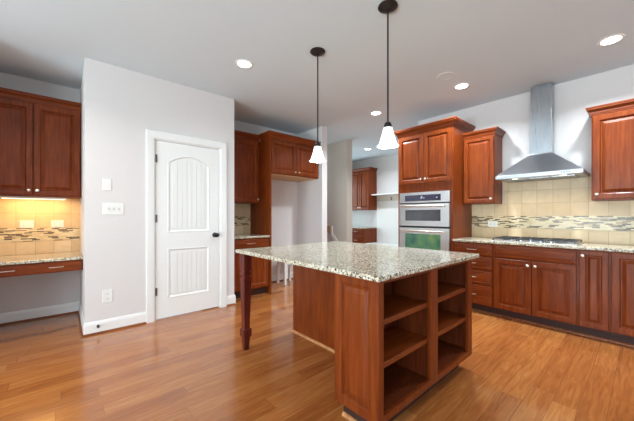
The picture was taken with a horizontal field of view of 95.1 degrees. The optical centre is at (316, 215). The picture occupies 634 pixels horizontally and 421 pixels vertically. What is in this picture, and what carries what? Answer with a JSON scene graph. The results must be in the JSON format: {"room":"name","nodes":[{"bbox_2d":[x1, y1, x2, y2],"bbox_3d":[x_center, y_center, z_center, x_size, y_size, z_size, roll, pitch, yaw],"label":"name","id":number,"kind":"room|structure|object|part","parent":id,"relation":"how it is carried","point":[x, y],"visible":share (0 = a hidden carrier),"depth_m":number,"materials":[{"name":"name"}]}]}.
{"room":"kitchen","nodes":[
{"label":"kitchen","id":0,"kind":"room"},
{"bbox_2d":[0,58,233,322],"bbox_3d":[-3.689,-0.195,2.518,5.795,2.830,1.123,0,0,-41],"label":"wall","id":1,"kind":"structure","parent":0,"point":[118,104],"depth_m":3.23,"materials":[{"name":"paint"}]},
{"bbox_2d":[0,198,79,255],"bbox_3d":[-3.329,0.115,3.416,0.832,0.657,0.012,0,0,-41],"label":"backsplash","id":2,"kind":"structure","parent":1,"relation":"attached to","point":[14,240],"depth_m":3.44,"materials":[{"name":"tile"}]},
{"bbox_2d":[20,221,33,227],"bbox_3d":[-3.369,0.098,3.366,0.118,0.085,0.010,0,0,-41],"label":"outlet","id":3,"kind":"object","parent":2,"relation":"attached to","point":[23,224],"visible":1,"depth_m":3.37,"materials":[{"name":"white plastic"}]},
{"bbox_2d":[51,220,63,227],"bbox_3d":[-3.169,0.098,3.542,0.118,0.085,0.010,0,0,-41],"label":"outlet","id":4,"kind":"object","parent":2,"relation":"attached to","point":[59,223],"visible":1,"depth_m":3.54,"materials":[{"name":"white plastic"}]},
{"bbox_2d":[0,87,80,198],"bbox_3d":[-3.210,-0.773,3.280,0.832,1.115,0.369,0,0,-41],"label":"upper cabinet","id":5,"kind":"object","parent":1,"relation":"attached to","point":[40,135],"visible":0.99,"depth_m":3.20,"materials":[{"name":"brown wood"}]},
{"bbox_3d":[-3.266,-0.731,3.040,0.411,0.998,0.020,0,0,-41],"label":"door","id":6,"kind":"part","parent":5,"relation":"part of","materials":[{"name":"brown wood"}]},
{"bbox_2d":[0,196,66,199],"bbox_3d":[-3.184,-0.202,3.272,0.550,0.024,0.080,0,0,-41],"label":"light","id":7,"kind":"object","parent":5,"relation":"attached to","point":[7,197],"visible":0.92,"depth_m":3.23,"materials":[{"name":"white paint"}]},
{"bbox_3d":[-3.107,-1.286,3.163,0.832,0.088,0.046,0,0,-41],"label":"crown molding","id":8,"kind":"part","parent":5,"relation":"part of","materials":[{"name":"brown wood"}]},
{"bbox_3d":[-2.959,-0.731,3.310,0.394,0.998,0.020,0,0,-41],"label":"door","id":9,"kind":"part","parent":5,"relation":"part of","materials":[{"name":"brown wood"}]},
{"bbox_2d":[0,259,82,277],"bbox_3d":[-3.096,0.535,3.151,0.832,0.120,0.713,0,0,-41],"label":"desk","id":10,"kind":"object","parent":1,"relation":"attached to","point":[69,265],"visible":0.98,"depth_m":2.96,"materials":[{"name":"brown wood"}]},
{"bbox_2d":[0,251,82,265],"bbox_3d":[-3.099,0.459,3.155,0.833,0.030,0.683,0,0,-41],"label":"countertop","id":11,"kind":"structure","parent":10,"relation":"on","point":[73,255],"depth_m":3.10,"materials":[{"name":"stone"}]},
{"bbox_2d":[0,302,145,337],"bbox_3d":[-2.789,1.155,3.211,1.382,0.130,1.033,0,0,-41],"label":"baseboard","id":12,"kind":"structure","parent":1,"relation":"attached to","point":[117,323],"depth_m":3.27,"materials":[{"name":"white paint"}]},
{"bbox_2d":[102,289,112,302],"bbox_3d":[-2.213,0.847,3.064,0.088,0.137,0.010,0,0,-41],"label":"outlet","id":13,"kind":"object","parent":1,"relation":"attached to","point":[107,295],"visible":1,"depth_m":3.06,"materials":[{"name":"white plastic"}]},
{"bbox_2d":[103,179,111,189],"bbox_3d":[-2.215,-0.332,3.063,0.077,0.120,0.009,0,0,-41],"label":"light switch","id":14,"kind":"object","parent":1,"relation":"attached to","point":[107,183],"visible":1,"depth_m":3.06,"materials":[{"name":"white plastic"}]},
{"bbox_2d":[103,203,123,214],"bbox_3d":[-2.172,-0.076,3.097,0.187,0.128,0.014,0,0,-41],"label":"light switch","id":15,"kind":"object","parent":1,"relation":"attached to","point":[108,208],"visible":1,"depth_m":3.10,"materials":[{"name":"white plastic"}]},
{"bbox_2d":[146,129,226,323],"bbox_3d":[-1.610,0.116,3.643,0.958,2.208,0.180,0,0,-41],"label":"door","id":16,"kind":"structure","parent":1,"relation":"in","point":[186,176],"depth_m":3.59,"materials":[{"name":"white paint"}]},
{"bbox_3d":[-1.598,0.688,3.629,0.500,0.595,0.015,0,0,-41],"label":"panel","id":17,"kind":"part","parent":16,"relation":"part of","materials":[{"name":"white paint"}]},
{"bbox_3d":[-1.598,-0.273,3.629,0.500,0.945,0.015,0,0,-41],"label":"panel","id":18,"kind":"part","parent":16,"relation":"part of","materials":[{"name":"white paint"}]},
{"bbox_2d":[227,295,236,305],"bbox_3d":[-1.222,1.155,4.037,0.145,0.130,0.198,0,0,-41],"label":"baseboard","id":19,"kind":"structure","parent":1,"relation":"attached to","point":[231,300],"depth_m":3.97,"materials":[{"name":"white paint"}]},
{"bbox_2d":[234,120,296,274],"bbox_3d":[-1.069,-0.195,5.216,1.705,2.830,0.120,0,0,-41],"label":"wall","id":20,"kind":"structure","parent":0,"point":[283,193],"depth_m":5.49,"materials":[{"name":"paint"}]},
{"bbox_2d":[234,203,249,233],"bbox_3d":[-1.412,0.046,4.826,0.670,0.513,0.012,0,0,-41],"label":"backsplash","id":21,"kind":"structure","parent":20,"relation":"attached to","point":[241,211],"depth_m":4.93,"materials":[{"name":"tile"}]},
{"bbox_2d":[234,130,259,203],"bbox_3d":[-1.296,-0.769,4.692,0.667,1.119,0.362,0,0,-41],"label":"upper cabinet","id":22,"kind":"object","parent":20,"relation":"attached to","point":[246,145],"visible":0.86,"depth_m":4.66,"materials":[{"name":"brown wood"}]},
{"bbox_3d":[-1.193,-1.277,4.577,0.665,0.104,0.054,0,0,-41],"label":"crown molding","id":23,"kind":"part","parent":22,"relation":"part of","materials":[{"name":"brown wood"}]},
{"bbox_2d":[271,272,292,282],"bbox_3d":[-0.453,1.155,5.176,1.145,0.130,0.755,0,0,-41],"label":"baseboard","id":24,"kind":"structure","parent":20,"relation":"attached to","point":[273,277],"depth_m":5.46,"materials":[{"name":"white paint"}]},
{"bbox_2d":[297,126,326,243],"bbox_3d":[-1.240,-0.195,6.795,0.125,2.830,4.165,0,0,-41],"label":"wall","id":25,"kind":"structure","parent":0,"point":[311,194],"depth_m":5.34,"materials":[{"name":"paint"}]},
{"bbox_2d":[0,0,633,161],"bbox_3d":[-0.502,-1.660,2.490,10.780,0.100,11.640,0,0,-41],"label":"ceiling","id":26,"kind":"structure","parent":0,"point":[503,49],"depth_m":2.79,"materials":[{"name":"paint"}]},
{"bbox_2d":[235,59,252,68],"bbox_3d":[-0.770,-1.607,3.067,0.190,0.006,0.190,0,0,-41],"label":"recessed light","id":27,"kind":"object","parent":26,"relation":"in","point":[242,63],"visible":1,"depth_m":3.05,"materials":[{"name":"white paint"}]},
{"bbox_2d":[309,47,325,162],"bbox_3d":[0.007,-1.072,2.835,0.166,1.076,0.166,0,0,-41],"label":"pendant light","id":28,"kind":"object","parent":26,"relation":"hanging from","point":[317,156],"visible":1,"depth_m":2.81,"materials":[{"name":"white glass"}]},
{"bbox_3d":[0.007,-0.605,2.835,0.166,0.141,0.166,0,0,-41],"label":"lamp shade","id":29,"kind":"part","parent":28,"relation":"part of","materials":[{"name":"white glass"}]},
{"bbox_3d":[0.007,-1.151,2.835,0.013,0.858,0.013,0,0,-41],"label":"rod","id":30,"kind":"part","parent":28,"relation":"part of","materials":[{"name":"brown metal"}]},
{"bbox_2d":[370,111,381,114],"bbox_3d":[0.923,-1.607,4.533,0.190,0.006,0.190,0,0,-41],"label":"recessed light","id":31,"kind":"object","parent":26,"relation":"in","point":[372,112],"visible":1,"depth_m":4.52,"materials":[{"name":"white"}]},
{"bbox_2d":[377,0,398,148],"bbox_3d":[0.544,-1.072,2.226,0.166,1.076,0.166,0,0,-41],"label":"pendant light","id":32,"kind":"object","parent":26,"relation":"hanging from","point":[387,141],"visible":1,"depth_m":2.21,"materials":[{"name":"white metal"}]},
{"bbox_3d":[0.544,-0.605,2.226,0.166,0.141,0.166,0,0,-41],"label":"lamp shade","id":33,"kind":"part","parent":32,"relation":"part of","materials":[{"name":"white glass"}]},
{"bbox_3d":[0.544,-1.151,2.226,0.013,0.858,0.013,0,0,-41],"label":"rod","id":34,"kind":"part","parent":32,"relation":"part of","materials":[{"name":"brown metal"}]},
{"bbox_2d":[437,72,454,79],"bbox_3d":[1.483,-1.607,3.335,0.196,0.006,0.196,0,0,-41],"label":"ceiling speaker","id":35,"kind":"object","parent":26,"relation":"attached to","point":[446,75],"visible":1,"depth_m":3.33,"materials":[{"name":"white paint"}]},
{"bbox_2d":[453,83,469,89],"bbox_3d":[1.792,-1.607,3.593,0.190,0.006,0.190,0,0,-41],"label":"recessed light","id":36,"kind":"object","parent":26,"relation":"in","point":[459,86],"visible":1,"depth_m":3.59,"materials":[{"name":"white"}]},
{"bbox_2d":[597,33,625,45],"bbox_3d":[2.688,-1.607,2.652,0.190,0.006,0.190,0,0,-41],"label":"recessed light","id":37,"kind":"object","parent":26,"relation":"in","point":[615,38],"visible":1,"depth_m":2.64,"materials":[{"name":"white"}]},
{"bbox_2d":[0,279,633,420],"bbox_3d":[-0.502,1.250,2.490,10.780,0.060,11.640,0,0,-41],"label":"floor","id":38,"kind":"structure","parent":0,"point":[191,366],"depth_m":2.22,"materials":[{"name":"brown wood"}]},
{"bbox_2d":[234,237,268,298],"bbox_3d":[-1.197,0.777,4.580,0.667,0.885,0.663,0,0,-41],"label":"base cabinet","id":39,"kind":"object","parent":38,"relation":"on","point":[260,266],"visible":0.49,"depth_m":4.43,"materials":[{"name":"brown wood"}]},
{"bbox_3d":[-1.006,0.414,4.366,0.635,0.132,0.020,0,0,-41],"label":"drawer","id":40,"kind":"part","parent":39,"relation":"part of","materials":[{"name":"brown wood"}]},
{"bbox_3d":[-1.006,0.795,4.366,0.635,0.600,0.020,0,0,-41],"label":"door","id":41,"kind":"part","parent":39,"relation":"part of","materials":[{"name":"brown wood"}]},
{"bbox_2d":[234,234,269,238],"bbox_3d":[-1.199,0.319,4.584,0.670,0.030,0.633,0,0,-41],"label":"countertop","id":42,"kind":"structure","parent":39,"relation":"on","point":[236,236],"depth_m":4.48,"materials":[{"name":"stone"}]},
{"bbox_2d":[276,261,290,284],"bbox_3d":[-0.538,0.998,5.298,0.320,0.445,0.280,0,0,-41],"label":"stool","id":43,"kind":"object","parent":38,"relation":"on","point":[278,263],"visible":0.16,"depth_m":5.28,"materials":[{"name":"white paint"}]},
{"bbox_3d":[-0.698,1.010,5.296,0.062,0.420,0.057,0,0,-41],"label":"leg","id":44,"kind":"part","parent":43,"relation":"part of","materials":[{"name":"white paint"}]},
{"bbox_3d":[-0.560,1.010,5.139,0.062,0.420,0.057,0,0,-41],"label":"leg","id":45,"kind":"part","parent":43,"relation":"part of","materials":[{"name":"white paint"}]},
{"bbox_3d":[-0.515,1.010,5.457,0.062,0.420,0.057,0,0,-41],"label":"leg","id":46,"kind":"part","parent":43,"relation":"part of","materials":[{"name":"white paint"}]},
{"bbox_2d":[250,130,320,292],"bbox_3d":[-0.566,-0.054,5.112,1.084,2.549,0.697,0,0,-41],"label":"tall cabinet","id":47,"kind":"object","parent":38,"relation":"on","point":[280,159],"visible":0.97,"depth_m":4.77,"materials":[{"name":"brown wood"}]},
{"bbox_3d":[-0.941,-0.005,4.818,0.024,2.450,0.643,0,0,-41],"label":"panel","id":48,"kind":"part","parent":47,"relation":"part of","materials":[{"name":"brown wood"}]},
{"bbox_3d":[-0.533,-0.951,4.762,0.487,0.518,0.020,0,0,-41],"label":"door","id":49,"kind":"part","parent":47,"relation":"part of","materials":[{"name":"brown wood"}]},
{"bbox_3d":[-0.444,-1.277,4.974,1.084,0.104,0.329,0,0,-41],"label":"crown molding","id":50,"kind":"part","parent":47,"relation":"part of","materials":[{"name":"brown wood"}]},
{"bbox_3d":[-0.164,-0.951,5.088,0.487,0.518,0.020,0,0,-41],"label":"door","id":51,"kind":"part","parent":47,"relation":"part of","materials":[{"name":"brown wood"}]},
{"bbox_2d":[327,226,337,240],"bbox_3d":[-0.263,0.420,6.430,0.850,1.600,1.675,0,0,-41],"label":"staircase","id":52,"kind":"structure","parent":38,"relation":"on","point":[328,227],"depth_m":6.37,"materials":[{"name":"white wood"}]},
{"bbox_2d":[239,253,471,420],"bbox_3d":[0.284,0.777,2.513,1.302,0.885,1.544,0,0,-41],"label":"kitchen island","id":53,"kind":"object","parent":38,"relation":"on","point":[392,341],"visible":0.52,"depth_m":1.92,"materials":[{"name":"brown wood"}]},
{"bbox_3d":[-0.652,0.777,2.658,0.089,0.885,0.089,0,0,-41],"label":"leg","id":54,"kind":"part","parent":53,"relation":"part of","materials":[{"name":"brown wood"}]},
{"bbox_3d":[0.150,1.210,2.598,0.016,0.020,1.238,0,0,-41],"label":"shoe moulding","id":55,"kind":"part","parent":53,"relation":"part of","materials":[{"name":"brown wood"}]},
{"bbox_3d":[0.152,0.777,2.613,0.005,0.885,1.217,0,0,-41],"label":"knee panel","id":56,"kind":"part","parent":53,"relation":"part of","materials":[{"name":"brown wood"}]},
{"bbox_3d":[0.234,1.210,1.692,0.016,0.020,0.228,0,0,-41],"label":"shoe moulding","id":57,"kind":"part","parent":53,"relation":"part of","materials":[{"name":"brown wood"}]},
{"bbox_2d":[235,241,478,281],"bbox_3d":[0.280,0.319,2.485,1.330,0.030,1.594,0,0,-41],"label":"island countertop","id":58,"kind":"structure","parent":53,"relation":"on","point":[371,262],"depth_m":2.12,"materials":[{"name":"stone"}]},
{"bbox_3d":[0.217,0.723,1.641,0.020,0.775,0.325,0,0,-41],"label":"panel","id":59,"kind":"part","parent":53,"relation":"part of","materials":[{"name":"brown wood"}]},
{"bbox_2d":[384,326,427,367],"bbox_3d":[0.442,0.818,1.839,0.538,0.030,0.283,0,0,-41],"label":"shelf","id":60,"kind":"object","parent":53,"relation":"attached to","point":[399,341],"depth_m":1.86,"materials":[{"name":"brown wood"}]},
{"bbox_2d":[384,294,427,324],"bbox_3d":[0.442,0.583,1.839,0.538,0.030,0.283,0,0,-41],"label":"shelf","id":61,"kind":"object","parent":53,"relation":"attached to","point":[396,306],"depth_m":1.84,"materials":[{"name":"brown wood"}]},
{"bbox_2d":[384,263,464,410],"bbox_3d":[0.674,0.723,2.058,1.217,0.775,0.305,0,0,-41],"label":"bookcase","id":62,"kind":"object","parent":53,"relation":"attached to","point":[424,314],"depth_m":1.97,"materials":[{"name":"brown wood"}]},
{"bbox_3d":[0.782,0.723,1.936,1.217,0.775,0.020,0,0,-41],"label":"frame","id":63,"kind":"part","parent":53,"relation":"part of","materials":[{"name":"brown wood"}]},
{"bbox_2d":[438,309,464,336],"bbox_3d":[0.906,0.818,2.248,0.575,0.030,0.283,0,0,-41],"label":"shelf","id":64,"kind":"object","parent":53,"relation":"attached to","point":[448,319],"depth_m":2.25,"materials":[{"name":"brown wood"}]},
{"bbox_2d":[438,282,464,302],"bbox_3d":[0.906,0.583,2.248,0.575,0.030,0.283,0,0,-41],"label":"shelf","id":65,"kind":"object","parent":53,"relation":"attached to","point":[446,290],"depth_m":2.24,"materials":[{"name":"brown wood"}]},
{"bbox_2d":[352,228,376,243],"bbox_3d":[1.077,0.777,8.194,0.623,0.885,1.030,0,0,-41],"label":"base cabinet","id":66,"kind":"object","parent":38,"relation":"on","point":[369,235],"visible":0.31,"depth_m":7.79,"materials":[{"name":"brown wood"}]},
{"bbox_3d":[1.052,0.649,7.819,0.020,0.282,0.480,0,0,-41],"label":"drawer","id":67,"kind":"part","parent":66,"relation":"part of","materials":[{"name":"brown wood"}]},
{"bbox_3d":[1.052,0.420,7.819,0.020,0.148,0.480,0,0,-41],"label":"drawer","id":68,"kind":"part","parent":66,"relation":"part of","materials":[{"name":"brown wood"}]},
{"bbox_2d":[352,226,376,228],"bbox_3d":[1.091,0.319,8.197,0.598,0.030,1.045,0,0,-41],"label":"countertop","id":69,"kind":"structure","parent":66,"relation":"on","point":[358,227],"depth_m":7.78,"materials":[{"name":"stone"}]},
{"bbox_2d":[365,242,397,246],"bbox_3d":[2.224,0.970,6.962,0.504,0.500,2.303,0,0,-41],"label":"bench","id":70,"kind":"object","parent":38,"relation":"on","point":[375,243],"visible":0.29,"depth_m":7.50,"materials":[{"name":"white paint"}]},
{"bbox_2d":[394,116,475,251],"bbox_3d":[1.755,-0.044,4.378,0.673,2.529,0.951,0,0,-41],"label":"tall cabinet","id":71,"kind":"object","parent":38,"relation":"on","point":[430,155],"visible":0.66,"depth_m":4.07,"materials":[{"name":"brown wood"}]},
{"bbox_3d":[1.403,-0.835,4.337,0.020,0.710,0.398,0,0,-41],"label":"door","id":72,"kind":"part","parent":71,"relation":"part of","materials":[{"name":"brown wood"}]},
{"bbox_2d":[399,190,450,250],"bbox_3d":[1.720,0.214,4.345,0.653,1.120,0.761,0,0,-41],"label":"wall oven","id":73,"kind":"object","parent":71,"relation":"in","point":[424,217],"visible":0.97,"depth_m":4.13,"materials":[{"name":"silver metal"}]},
{"bbox_3d":[1.493,0.218,4.152,0.057,0.024,0.655,0,0,-41],"label":"handle","id":74,"kind":"part","parent":73,"relation":"part of","materials":[{"name":"silver metal"}]},
{"bbox_3d":[1.493,-0.142,4.152,0.057,0.024,0.655,0,0,-41],"label":"handle","id":75,"kind":"part","parent":73,"relation":"part of","materials":[{"name":"silver metal"}]},
{"bbox_3d":[1.530,0.469,4.178,0.034,0.593,0.761,0,0,-41],"label":"door","id":76,"kind":"part","parent":73,"relation":"part of","materials":[{"name":"silver metal"}]},
{"bbox_3d":[1.530,-0.015,4.178,0.034,0.320,0.761,0,0,-41],"label":"door","id":77,"kind":"part","parent":73,"relation":"part of","materials":[{"name":"silver metal"}]},
{"bbox_3d":[1.533,-0.268,4.180,0.028,0.152,0.761,0,0,-41],"label":"control panel","id":78,"kind":"part","parent":73,"relation":"part of","materials":[{"name":"silver metal"}]},
{"bbox_3d":[1.756,-1.257,4.378,0.672,0.104,0.951,0,0,-41],"label":"crown molding","id":79,"kind":"part","parent":71,"relation":"part of","materials":[{"name":"brown wood"}]},
{"bbox_3d":[1.670,-0.835,4.034,0.020,0.710,0.399,0,0,-41],"label":"door","id":80,"kind":"part","parent":71,"relation":"part of","materials":[{"name":"brown wood"}]},
{"bbox_2d":[454,241,494,312],"bbox_3d":[2.192,0.777,3.882,0.673,0.885,0.472,0,0,-41],"label":"base cabinet","id":81,"kind":"object","parent":38,"relation":"on","point":[482,267],"visible":0.57,"depth_m":3.61,"materials":[{"name":"brown wood"}]},
{"bbox_3d":[1.973,0.420,3.690,0.020,0.148,0.450,0,0,-41],"label":"drawer","id":82,"kind":"part","parent":81,"relation":"part of","materials":[{"name":"brown wood"}]},
{"bbox_3d":[1.973,0.978,3.690,0.020,0.242,0.450,0,0,-41],"label":"drawer","id":83,"kind":"part","parent":81,"relation":"part of","materials":[{"name":"brown wood"}]},
{"bbox_3d":[1.973,0.762,3.690,0.020,0.166,0.450,0,0,-41],"label":"drawer","id":84,"kind":"part","parent":81,"relation":"part of","materials":[{"name":"brown wood"}]},
{"bbox_3d":[1.973,0.588,3.690,0.020,0.159,0.450,0,0,-41],"label":"drawer","id":85,"kind":"part","parent":81,"relation":"part of","materials":[{"name":"brown wood"}]},
{"bbox_2d":[493,244,579,331],"bbox_3d":[2.605,0.777,3.416,0.669,0.885,0.770,0,0,-41],"label":"base cabinet","id":86,"kind":"object","parent":38,"relation":"on","point":[531,283],"visible":1,"depth_m":3.18,"materials":[{"name":"brown wood"}]},
{"bbox_3d":[2.261,0.803,3.364,0.020,0.591,0.371,0,0,-41],"label":"door","id":87,"kind":"part","parent":86,"relation":"part of","materials":[{"name":"brown wood"}]},
{"bbox_3d":[2.385,0.420,3.222,0.020,0.148,0.748,0,0,-41],"label":"false drawer","id":88,"kind":"part","parent":86,"relation":"part of","materials":[{"name":"brown wood"}]},
{"bbox_3d":[2.510,0.803,3.081,0.020,0.591,0.371,0,0,-41],"label":"door","id":89,"kind":"part","parent":86,"relation":"part of","materials":[{"name":"brown wood"}]},
{"bbox_2d":[472,308,633,346],"bbox_3d":[2.514,1.210,3.192,0.016,0.020,1.935,0,0,-41],"label":"trim","id":90,"kind":"structure","parent":38,"relation":"on","point":[508,317],"depth_m":3.10,"materials":[{"name":"brown wood"}]},
{"bbox_2d":[578,249,610,338],"bbox_3d":[2.936,0.777,3.041,0.669,0.885,0.226,0,0,-41],"label":"base cabinet","id":91,"kind":"object","parent":38,"relation":"on","point":[593,265],"visible":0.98,"depth_m":2.84,"materials":[{"name":"brown wood"}]},
{"bbox_2d":[610,251,633,344],"bbox_3d":[3.164,0.777,2.783,0.669,0.885,0.459,0,0,-41],"label":"base cabinet","id":92,"kind":"object","parent":38,"relation":"on","point":[621,263],"visible":0.97,"depth_m":2.71,"materials":[{"name":"brown wood"}]},
{"bbox_2d":[453,237,633,252],"bbox_3d":[2.688,0.320,3.328,0.643,0.030,1.958,0,0,-41],"label":"countertop","id":93,"kind":"structure","parent":92,"relation":"on","point":[584,246],"depth_m":3.10,"materials":[{"name":"stone"}]},
{"bbox_2d":[491,236,583,245],"bbox_3d":[2.583,0.285,3.429,0.490,0.040,0.803,0,0,-41],"label":"gas cooktop","id":94,"kind":"object","parent":93,"relation":"in","point":[557,241],"visible":1,"depth_m":3.31,"materials":[{"name":"silver metal"}]},
{"bbox_2d":[327,139,351,241],"bbox_3d":[-0.589,-0.195,7.572,0.170,2.830,3.860,0,0,-41],"label":"wall","id":95,"kind":"structure","parent":0,"point":[339,154],"depth_m":6.22,"materials":[{"name":"paint"}]},
{"bbox_2d":[352,154,397,243],"bbox_3d":[2.081,-0.195,7.620,0.120,2.830,3.920,0,0,-41],"label":"wall","id":96,"kind":"structure","parent":0,"point":[387,171],"depth_m":7.95,"materials":[{"name":"paint"}]},
{"bbox_2d":[352,167,377,209],"bbox_3d":[1.172,-0.739,8.278,0.369,1.148,1.106,0,0,-41],"label":"upper cabinet","id":97,"kind":"object","parent":96,"relation":"attached to","point":[364,180],"visible":0.58,"depth_m":7.96,"materials":[{"name":"brown wood"}]},
{"bbox_3d":[1.073,-0.705,8.175,0.020,1.050,0.334,0,0,-41],"label":"door","id":98,"kind":"part","parent":97,"relation":"part of","materials":[{"name":"brown wood"}]},
{"bbox_3d":[1.293,-0.705,7.925,0.020,1.050,0.320,0,0,-41],"label":"door","id":99,"kind":"part","parent":97,"relation":"part of","materials":[{"name":"brown wood"}]},
{"bbox_3d":[1.177,-1.276,8.283,0.356,0.073,1.106,0,0,-41],"label":"crown molding","id":100,"kind":"part","parent":97,"relation":"part of","materials":[{"name":"brown wood"}]},
{"bbox_2d":[371,192,397,195],"bbox_3d":[2.323,-0.571,7.050,0.269,0.030,2.305,0,0,-41],"label":"shelf","id":101,"kind":"object","parent":96,"relation":"attached to","point":[382,194],"visible":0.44,"depth_m":7.50,"materials":[{"name":"white paint"}]},
{"bbox_2d":[377,201,397,243],"bbox_3d":[2.420,0.160,7.135,0.014,1.120,2.305,0,0,-41],"label":"trim","id":102,"kind":"structure","parent":96,"relation":"attached to","point":[387,211],"depth_m":7.74,"materials":[{"name":"white paint"}]},
{"bbox_2d":[377,195,397,200],"bbox_3d":[2.394,-0.478,7.112,0.082,0.154,2.305,0,0,-41],"label":"hook rail","id":103,"kind":"object","parent":96,"relation":"attached to","point":[384,197],"visible":0.2,"depth_m":7.72,"materials":[{"name":"paint"}]},
{"bbox_2d":[418,64,633,244],"bbox_3d":[3.769,-0.195,2.696,0.120,2.830,6.060,0,0,-41],"label":"wall","id":104,"kind":"structure","parent":0,"point":[572,122],"depth_m":3.50,"materials":[{"name":"paint"}]},
{"bbox_2d":[462,126,505,204],"bbox_3d":[2.299,-0.658,3.998,0.359,0.986,0.434,0,0,-41],"label":"upper cabinet","id":105,"kind":"object","parent":104,"relation":"attached to","point":[482,148],"visible":1,"depth_m":3.90,"materials":[{"name":"brown wood"}]},
{"bbox_3d":[2.181,-0.618,3.923,0.020,0.875,0.375,0,0,-41],"label":"door","id":106,"kind":"part","parent":105,"relation":"part of","materials":[{"name":"brown wood"}]},
{"bbox_3d":[2.302,-1.110,4.001,0.351,0.083,0.434,0,0,-41],"label":"crown molding","id":107,"kind":"part","parent":105,"relation":"part of","materials":[{"name":"brown wood"}]},
{"bbox_2d":[495,82,588,182],"bbox_3d":[2.672,-1.024,3.467,0.502,1.167,0.812,0,0,-41],"label":"range hood","id":108,"kind":"object","parent":104,"relation":"attached to","point":[542,163],"visible":1,"depth_m":3.50,"materials":[{"name":"silver metal"}]},
{"bbox_2d":[472,174,633,244],"bbox_3d":[2.933,-0.087,3.545,0.012,0.785,1.960,0,0,-41],"label":"backsplash","id":109,"kind":"structure","parent":104,"relation":"attached to","point":[557,208],"depth_m":3.54,"materials":[{"name":"tile"}]},
{"bbox_2d":[488,221,497,226],"bbox_3d":[2.461,0.112,4.064,0.010,0.080,0.122,0,0,-41],"label":"outlet","id":110,"kind":"object","parent":109,"relation":"attached to","point":[490,223],"visible":1,"depth_m":4.06,"materials":[{"name":"white plastic"}]},
{"bbox_2d":[585,98,633,200],"bbox_3d":[3.189,-0.658,2.988,0.359,0.986,0.591,0,0,-41],"label":"upper cabinet","id":111,"kind":"object","parent":104,"relation":"attached to","point":[612,124],"visible":1,"depth_m":2.96,"materials":[{"name":"brown wood"}]},
{"bbox_3d":[3.192,-1.110,2.991,0.351,0.083,0.591,0,0,-41],"label":"crown molding","id":112,"kind":"part","parent":111,"relation":"part of","materials":[{"name":"brown wood"}]}
]}

